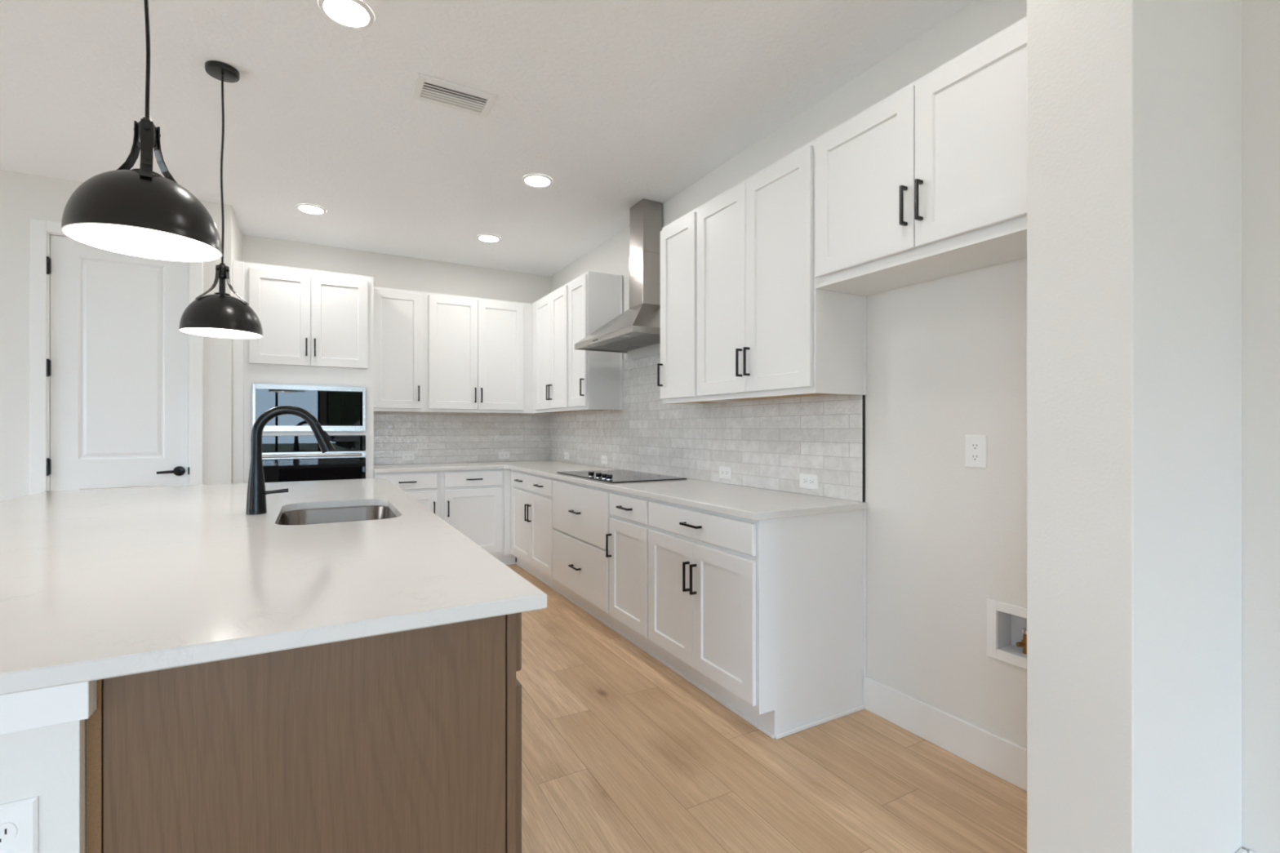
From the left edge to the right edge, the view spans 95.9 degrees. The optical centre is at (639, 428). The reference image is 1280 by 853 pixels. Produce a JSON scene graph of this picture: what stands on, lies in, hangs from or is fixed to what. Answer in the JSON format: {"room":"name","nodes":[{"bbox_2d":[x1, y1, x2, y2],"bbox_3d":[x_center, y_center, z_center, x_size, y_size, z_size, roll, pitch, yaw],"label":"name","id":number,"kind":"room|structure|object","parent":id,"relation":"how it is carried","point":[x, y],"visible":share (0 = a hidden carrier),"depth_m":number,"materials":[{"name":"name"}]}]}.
{"room":"kitchen","nodes":[
{"label":"kitchen","id":0,"kind":"room"},
{"bbox_2d":[0,169,242,501],"bbox_3d":[-5.121,-0.174,3.284,4.665,2.831,0.710,0,0,-29],"label":"wall","id":1,"kind":"structure","parent":0,"point":[24,197],"depth_m":3.60,"materials":[{"name":"white paint"}]},
{"bbox_2d":[30,217,203,494],"bbox_3d":[-3.454,-0.035,3.867,0.867,2.553,0.138,0,0,-29],"label":"trim","id":2,"kind":"structure","parent":1,"relation":"attached to","point":[41,230],"depth_m":3.63,"materials":[{"name":"white wood"}]},
{"bbox_2d":[46,235,189,490],"bbox_3d":[-3.429,0.003,3.818,0.723,2.461,0.103,0,0,-29],"label":"door","id":3,"kind":"structure","parent":1,"relation":"in","point":[117,367],"depth_m":3.82,"materials":[{"name":"white paint"},{"name":"black metal"}]},
{"bbox_2d":[242,234,551,303],"bbox_3d":[-2.184,-0.174,5.418,2.785,2.831,0.150,0,0,-29],"label":"wall","id":4,"kind":"structure","parent":0,"point":[388,271],"depth_m":5.34,"materials":[{"name":"white paint"}]},
{"bbox_2d":[373,286,424,412],"bbox_3d":[-2.163,-0.682,5.134,0.437,1.065,0.346,0,0,-29],"label":"upper cabinet","id":5,"kind":"object","parent":4,"relation":"attached to","point":[398,313],"visible":0.8,"depth_m":5.02,"materials":[{"name":"white painted wood"},{"name":"black metal"}]},
{"bbox_2d":[373,411,550,465],"bbox_3d":[-1.689,0.083,5.603,1.722,0.489,0.010,0,0,-29],"label":"tile backsplash","id":6,"kind":"structure","parent":4,"relation":"attached to","point":[433,437],"depth_m":5.56,"materials":[{"name":"grey tile"}]},
{"bbox_2d":[402,452,414,461],"bbox_3d":[-2.140,0.260,5.341,0.112,0.074,0.008,0,0,-29],"label":"wall outlet","id":7,"kind":"object","parent":6,"relation":"attached to","point":[406,456],"visible":1,"depth_m":5.34,"materials":[{"name":"white plastic"}]},
{"bbox_2d":[498,451,510,458],"bbox_3d":[-1.358,0.266,5.778,0.116,0.074,0.008,0,0,-29],"label":"wall outlet","id":8,"kind":"object","parent":6,"relation":"attached to","point":[502,455],"visible":1,"depth_m":5.78,"materials":[{"name":"white plastic"}]},
{"bbox_2d":[424,292,532,413],"bbox_3d":[-1.539,-0.682,5.482,0.990,1.065,0.346,0,0,-29],"label":"upper cabinet","id":9,"kind":"object","parent":4,"relation":"attached to","point":[478,351],"visible":0.95,"depth_m":5.34,"materials":[{"name":"white painted wood"},{"name":"black metal"}]},
{"bbox_2d":[0,0,974,276],"bbox_3d":[-1.272,-1.650,-0.871,7.630,0.120,12.020,0,0,-29],"label":"ceiling","id":10,"kind":"structure","parent":0,"point":[620,104],"depth_m":2.76,"materials":[{"name":"white paint"}]},
{"bbox_2d":[60,0,222,262],"bbox_3d":[-1.215,-1.021,1.424,0.302,1.136,0.302,0,0,-29],"label":"pendant light","id":11,"kind":"object","parent":10,"relation":"hanging from","point":[141,212],"visible":1,"depth_m":1.39,"materials":[{"name":"black metal"}]},
{"bbox_2d":[178,60,262,338],"bbox_3d":[-1.848,-1.005,2.556,0.302,1.168,0.302,0,0,-29],"label":"pendant light","id":12,"kind":"object","parent":10,"relation":"hanging from","point":[220,314],"visible":1,"depth_m":2.52,"materials":[{"name":"black metal"}]},
{"bbox_2d":[295,204,326,214],"bbox_3d":[-2.378,-1.585,4.177,0.192,0.008,0.192,0,0,-29],"label":"recessed light","id":13,"kind":"object","parent":10,"relation":"in","point":[308,208],"visible":1,"depth_m":4.17,"materials":[{"name":"white plastic"}]},
{"bbox_2d":[298,205,323,213],"bbox_3d":[-2.378,-1.585,4.177,0.155,0.008,0.155,0,0,-29],"label":"diffuser","id":14,"kind":"object","parent":13,"relation":"attached to","point":[308,209],"depth_m":4.17,"materials":[{"name":"white plastic"}]},
{"bbox_2d":[317,0,374,28],"bbox_3d":[-1.116,-1.585,2.197,0.192,0.008,0.192,0,0,-29],"label":"recessed light","id":15,"kind":"object","parent":10,"relation":"in","point":[356,14],"visible":1,"depth_m":2.20,"materials":[{"name":"white plastic"}]},
{"bbox_2d":[411,73,497,117],"bbox_3d":[-0.886,-1.584,2.756,0.357,0.012,0.205,0,0,-29],"label":"ceiling vent","id":16,"kind":"object","parent":10,"relation":"in","point":[428,89],"visible":1,"depth_m":2.75,"materials":[{"name":"white metal"}]},
{"bbox_2d":[476,234,500,242],"bbox_3d":[-1.262,-1.585,4.817,0.192,0.008,0.192,0,0,-29],"label":"recessed light","id":17,"kind":"object","parent":10,"relation":"in","point":[485,237],"visible":1,"depth_m":4.79,"materials":[{"name":"white plastic"}]},
{"bbox_2d":[479,235,497,241],"bbox_3d":[-1.262,-1.585,4.817,0.155,0.008,0.155,0,0,-29],"label":"diffuser","id":18,"kind":"object","parent":17,"relation":"attached to","point":[485,238],"depth_m":4.81,"materials":[{"name":"white plastic"}]},
{"bbox_2d":[522,173,552,186],"bbox_3d":[-0.656,-1.585,3.698,0.192,0.008,0.192,0,0,-29],"label":"recessed light","id":19,"kind":"object","parent":10,"relation":"in","point":[531,180],"visible":1,"depth_m":3.69,"materials":[{"name":"white plastic"}]},
{"bbox_2d":[524,176,550,186],"bbox_3d":[-0.656,-1.585,3.698,0.155,0.008,0.155,0,0,-29],"label":"diffuser","id":20,"kind":"object","parent":19,"relation":"attached to","point":[535,181],"depth_m":3.70,"materials":[{"name":"white plastic"}]},
{"bbox_2d":[506,556,1026,852],"bbox_3d":[-1.272,1.301,-0.871,7.630,0.120,12.020,0,0,-29],"label":"floor","id":21,"kind":"structure","parent":0,"point":[621,753],"depth_m":2.05,"materials":[{"name":"brown wood"}]},
{"bbox_2d":[0,612,521,852],"bbox_3d":[-1.498,0.800,2.154,1.317,0.884,3.027,0,0,-29],"label":"kitchen island","id":22,"kind":"object","parent":21,"relation":"on","point":[408,741],"visible":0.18,"depth_m":0.97,"materials":[{"name":"brown wood"}]},
{"bbox_2d":[0,795,38,852],"bbox_3d":[-0.868,0.570,0.784,0.073,0.117,0.008,0,0,-29],"label":"wall outlet","id":23,"kind":"object","parent":22,"relation":"attached to","point":[19,820],"visible":1,"depth_m":0.79,"materials":[{"name":"white plastic"}]},
{"bbox_2d":[0,822,17,845],"bbox_3d":[-0.867,0.550,0.781,0.034,0.028,0.002,0,0,-29],"label":"receptacle","id":24,"kind":"object","parent":23,"relation":"attached to","point":[8,830],"depth_m":0.79,"materials":[{"name":"white plastic"}]},
{"bbox_2d":[0,478,546,695],"bbox_3d":[-1.653,0.342,2.086,1.645,0.030,3.075,0,0,-29],"label":"island countertop","id":25,"kind":"structure","parent":22,"relation":"on","point":[95,584],"depth_m":1.28,"materials":[{"name":"white stone"}]},
{"bbox_2d":[245,405,334,515],"bbox_3d":[-1.374,0.118,2.279,0.300,0.418,0.067,0,0,-29],"label":"kitchen faucet","id":26,"kind":"object","parent":25,"relation":"on","point":[256,492],"visible":1,"depth_m":2.22,"materials":[{"name":"black metal"}]},
{"bbox_2d":[277,505,396,524],"bbox_3d":[-1.209,0.460,2.320,0.450,0.204,0.726,0,0,-29],"label":"sink","id":27,"kind":"object","parent":25,"relation":"in","point":[353,513],"visible":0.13,"depth_m":2.61,"materials":[{"name":"silver metal"}]},
{"bbox_2d":[232,260,373,484],"bbox_3d":[-2.689,0.010,4.670,0.930,2.463,0.662,0,0,-29],"label":"oven tower","id":28,"kind":"object","parent":21,"relation":"on","point":[317,326],"visible":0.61,"depth_m":4.39,"materials":[{"name":"white wood"}]},
{"bbox_2d":[252,383,365,431],"bbox_3d":[-2.625,-0.155,4.615,0.754,0.354,0.442,0,0,-29],"label":"microwave","id":29,"kind":"object","parent":28,"relation":"in","point":[336,408],"visible":0.8,"depth_m":4.43,"materials":[{"name":"black glass"}]},
{"bbox_2d":[262,435,365,482],"bbox_3d":[-2.644,0.435,4.649,0.754,0.762,0.623,0,0,-29],"label":"wall oven","id":30,"kind":"object","parent":28,"relation":"in","point":[284,458],"visible":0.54,"depth_m":4.42,"materials":[{"name":"black glass"}]},
{"bbox_2d":[275,450,360,459],"bbox_3d":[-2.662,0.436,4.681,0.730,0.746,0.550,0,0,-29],"label":"handle","id":31,"kind":"object","parent":30,"relation":"in","point":[277,452],"depth_m":4.44,"materials":[{"name":"silver metal"}]},
{"bbox_2d":[373,471,440,517],"bbox_3d":[-2.055,0.800,5.024,0.514,0.884,0.662,0,0,-29],"label":"base cabinet","id":32,"kind":"object","parent":21,"relation":"on","point":[424,487],"visible":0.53,"depth_m":4.82,"materials":[{"name":"white wood"}]},
{"bbox_2d":[440,468,515,564],"bbox_3d":[-1.301,0.800,5.446,1.214,0.884,0.662,0,0,-29],"label":"base cabinet","id":33,"kind":"object","parent":21,"relation":"on","point":[476,503],"visible":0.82,"depth_m":5.07,"materials":[{"name":"white wood"}]},
{"bbox_2d":[373,459,868,520],"bbox_3d":[-0.716,0.342,3.871,1.731,0.030,3.981,0,0,-29],"label":"countertop","id":34,"kind":"structure","parent":33,"relation":"on","point":[755,504],"depth_m":2.95,"materials":[{"name":"white stone"}]},
{"bbox_2d":[556,469,686,483],"bbox_3d":[-0.154,0.308,3.981,0.535,0.038,0.916,0,0,-29],"label":"cooktop","id":35,"kind":"object","parent":34,"relation":"in","point":[612,476],"visible":1,"depth_m":3.83,"materials":[{"name":"black ceramic"}]},
{"bbox_2d":[511,469,564,595],"bbox_3d":[-0.671,0.800,4.885,0.662,0.884,1.176,0,0,-29],"label":"base cabinet","id":36,"kind":"object","parent":21,"relation":"on","point":[531,495],"visible":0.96,"depth_m":4.61,"materials":[{"name":"white wood"}]},
{"bbox_2d":[552,478,623,635],"bbox_3d":[-0.155,0.800,3.963,0.662,0.884,0.938,0,0,-29],"label":"base cabinet","id":37,"kind":"object","parent":21,"relation":"on","point":[581,515],"visible":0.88,"depth_m":3.74,"materials":[{"name":"white wood"}]},
{"bbox_2d":[605,490,663,662],"bbox_3d":[0.186,0.800,3.352,0.662,0.884,0.460,0,0,-29],"label":"base cabinet","id":38,"kind":"object","parent":21,"relation":"on","point":[628,527],"visible":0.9,"depth_m":3.20,"materials":[{"name":"white wood"}]},
{"bbox_2d":[648,498,866,739],"bbox_3d":[0.509,0.800,2.775,0.662,0.884,0.860,0,0,-29],"label":"base cabinet","id":39,"kind":"object","parent":21,"relation":"on","point":[766,618],"visible":0.97,"depth_m":2.46,"materials":[{"name":"white wood"}]},
{"bbox_2d":[551,0,1279,852],"bbox_3d":[1.993,-0.174,0.954,0.150,2.831,12.020,0,0,-29],"label":"wall","id":40,"kind":"structure","parent":0,"point":[947,356],"depth_m":2.14,"materials":[{"name":"white paint"}]},
{"bbox_2d":[528,281,597,413],"bbox_3d":[-0.783,-0.683,5.391,0.346,1.067,1.242,0,0,-29],"label":"upper cabinet","id":41,"kind":"object","parent":40,"relation":"attached to","point":[550,312],"visible":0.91,"depth_m":5.12,"materials":[{"name":"white painted wood"},{"name":"black metal"}]},
{"bbox_2d":[568,271,622,411],"bbox_3d":[-0.385,-0.683,4.678,0.346,1.067,0.390,0,0,-29],"label":"upper cabinet","id":42,"kind":"object","parent":40,"relation":"attached to","point":[595,378],"visible":0.92,"depth_m":4.54,"materials":[{"name":"white painted wood"},{"name":"black metal"}]},
{"bbox_2d":[574,198,662,353],"bbox_3d":[-0.076,-1.090,4.028,0.442,0.998,0.912,0,0,-29],"label":"range hood","id":43,"kind":"object","parent":40,"relation":"attached to","point":[638,326],"visible":0.91,"depth_m":4.02,"materials":[{"name":"silver metal"}]},
{"bbox_2d":[657,207,724,404],"bbox_3d":[0.333,-0.683,3.393,0.346,1.067,0.384,0,0,-29],"label":"upper cabinet","id":44,"kind":"object","parent":40,"relation":"attached to","point":[678,238],"visible":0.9,"depth_m":3.32,"materials":[{"name":"white painted wood"},{"name":"black metal handles"}]},
{"bbox_2d":[550,352,865,502],"bbox_3d":[0.033,-0.106,4.294,0.012,0.866,3.955,0,0,-29],"label":"tile backsplash","id":45,"kind":"structure","parent":40,"relation":"attached to","point":[766,443],"depth_m":3.42,"materials":[{"name":"white tile"}]},
{"bbox_2d":[564,451,568,459],"bbox_3d":[-0.715,0.263,5.615,0.008,0.074,0.118,0,0,-29],"label":"wall outlet","id":46,"kind":"object","parent":45,"relation":"attached to","point":[566,454],"visible":1,"depth_m":5.62,"materials":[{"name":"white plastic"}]},
{"bbox_2d":[601,455,608,464],"bbox_3d":[-0.301,0.263,4.876,0.008,0.074,0.118,0,0,-29],"label":"wall outlet","id":47,"kind":"object","parent":45,"relation":"attached to","point":[604,458],"visible":1,"depth_m":4.86,"materials":[{"name":"white plastic"}]},
{"bbox_2d":[719,466,731,479],"bbox_3d":[0.505,0.262,3.433,0.008,0.074,0.118,0,0,-29],"label":"wall outlet","id":48,"kind":"object","parent":45,"relation":"attached to","point":[725,473],"visible":1,"depth_m":3.43,"materials":[{"name":"white plastic"}]},
{"bbox_2d":[800,472,817,489],"bbox_3d":[0.831,0.260,2.850,0.008,0.074,0.120,0,0,-29],"label":"wall outlet","id":49,"kind":"object","parent":45,"relation":"attached to","point":[807,481],"visible":1,"depth_m":2.84,"materials":[{"name":"white plastic"}]},
{"bbox_2d":[802,477,807,484],"bbox_3d":[0.819,0.260,2.866,0.002,0.034,0.028,0,0,-29],"label":"receptacle","id":50,"kind":"object","parent":49,"relation":"attached to","point":[804,479],"depth_m":2.87,"materials":[{"name":"grey plastic"}]},
{"bbox_2d":[808,478,813,484],"bbox_3d":[0.839,0.260,2.830,0.002,0.034,0.028,0,0,-29],"label":"receptacle","id":51,"kind":"object","parent":49,"relation":"attached to","point":[811,480],"depth_m":2.83,"materials":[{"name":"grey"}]},
{"bbox_2d":[697,138,866,402],"bbox_3d":[0.642,-0.683,2.852,0.355,1.067,0.861,0,0,-29],"label":"upper cabinet","id":52,"kind":"object","parent":40,"relation":"attached to","point":[766,330],"visible":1,"depth_m":2.64,"materials":[{"name":"white painted wood"},{"name":"black metal handles"}]},
{"bbox_2d":[815,16,1026,296],"bbox_3d":[1.080,-0.903,2.067,0.355,0.628,0.954,0,0,-29],"label":"upper cabinet","id":53,"kind":"object","parent":40,"relation":"attached to","point":[927,182],"visible":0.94,"depth_m":1.97,"materials":[{"name":"white wood"}]},
{"bbox_2d":[863,675,1026,791],"bbox_3d":[1.238,1.170,2.135,0.015,0.143,0.991,0,0,-29],"label":"baseboard","id":54,"kind":"structure","parent":40,"relation":"attached to","point":[998,756],"depth_m":2.21,"materials":[{"name":"white wood"}]},
{"bbox_2d":[964,435,986,468],"bbox_3d":[1.241,0.085,2.136,0.008,0.122,0.080,0,0,-29],"label":"wall outlet","id":55,"kind":"object","parent":40,"relation":"attached to","point":[975,446],"visible":1,"depth_m":2.13,"materials":[{"name":"white plastic"}]},
{"bbox_2d":[970,442,979,449],"bbox_3d":[1.239,0.065,2.135,0.002,0.028,0.034,0,0,-29],"label":"receptacle","id":56,"kind":"object","parent":55,"relation":"attached to","point":[974,446],"depth_m":2.13,"materials":[{"name":"grey plastic"}]},
{"bbox_2d":[970,453,979,461],"bbox_3d":[1.239,0.106,2.135,0.002,0.028,0.034,0,0,-29],"label":"receptacle","id":57,"kind":"object","parent":55,"relation":"attached to","point":[974,456],"depth_m":2.13,"materials":[{"name":"grey plastic"}]},
{"bbox_2d":[986,598,1026,669],"bbox_3d":[1.372,0.722,1.994,0.096,0.207,0.292,0,0,-29],"label":"water supply box","id":58,"kind":"object","parent":40,"relation":"attached to","point":[1006,624],"visible":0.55,"depth_m":2.07,"materials":[{"name":"white plastic"}]},
{"bbox_2d":[1248,849,1257,852],"bbox_3d":[3.185,1.170,-1.347,0.015,0.143,6.540,0,0,-29],"label":"baseboard","id":59,"kind":"structure","parent":40,"relation":"attached to","point":[1250,851],"depth_m":1.50,"materials":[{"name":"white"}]},
{"bbox_2d":[1026,0,1241,852],"bbox_3d":[1.262,-0.174,1.461,0.631,2.831,0.209,0,0,-29],"label":"wall","id":60,"kind":"structure","parent":0,"point":[1134,107],"depth_m":1.32,"materials":[{"name":"white paint"}]},
{"bbox_2d":[1235,848,1247,852],"bbox_3d":[1.304,1.170,1.356,0.631,0.143,0.015,0,0,-29],"label":"baseboard","id":61,"kind":"structure","parent":60,"relation":"attached to","point":[1240,850],"depth_m":1.50,"materials":[{"name":"white"}]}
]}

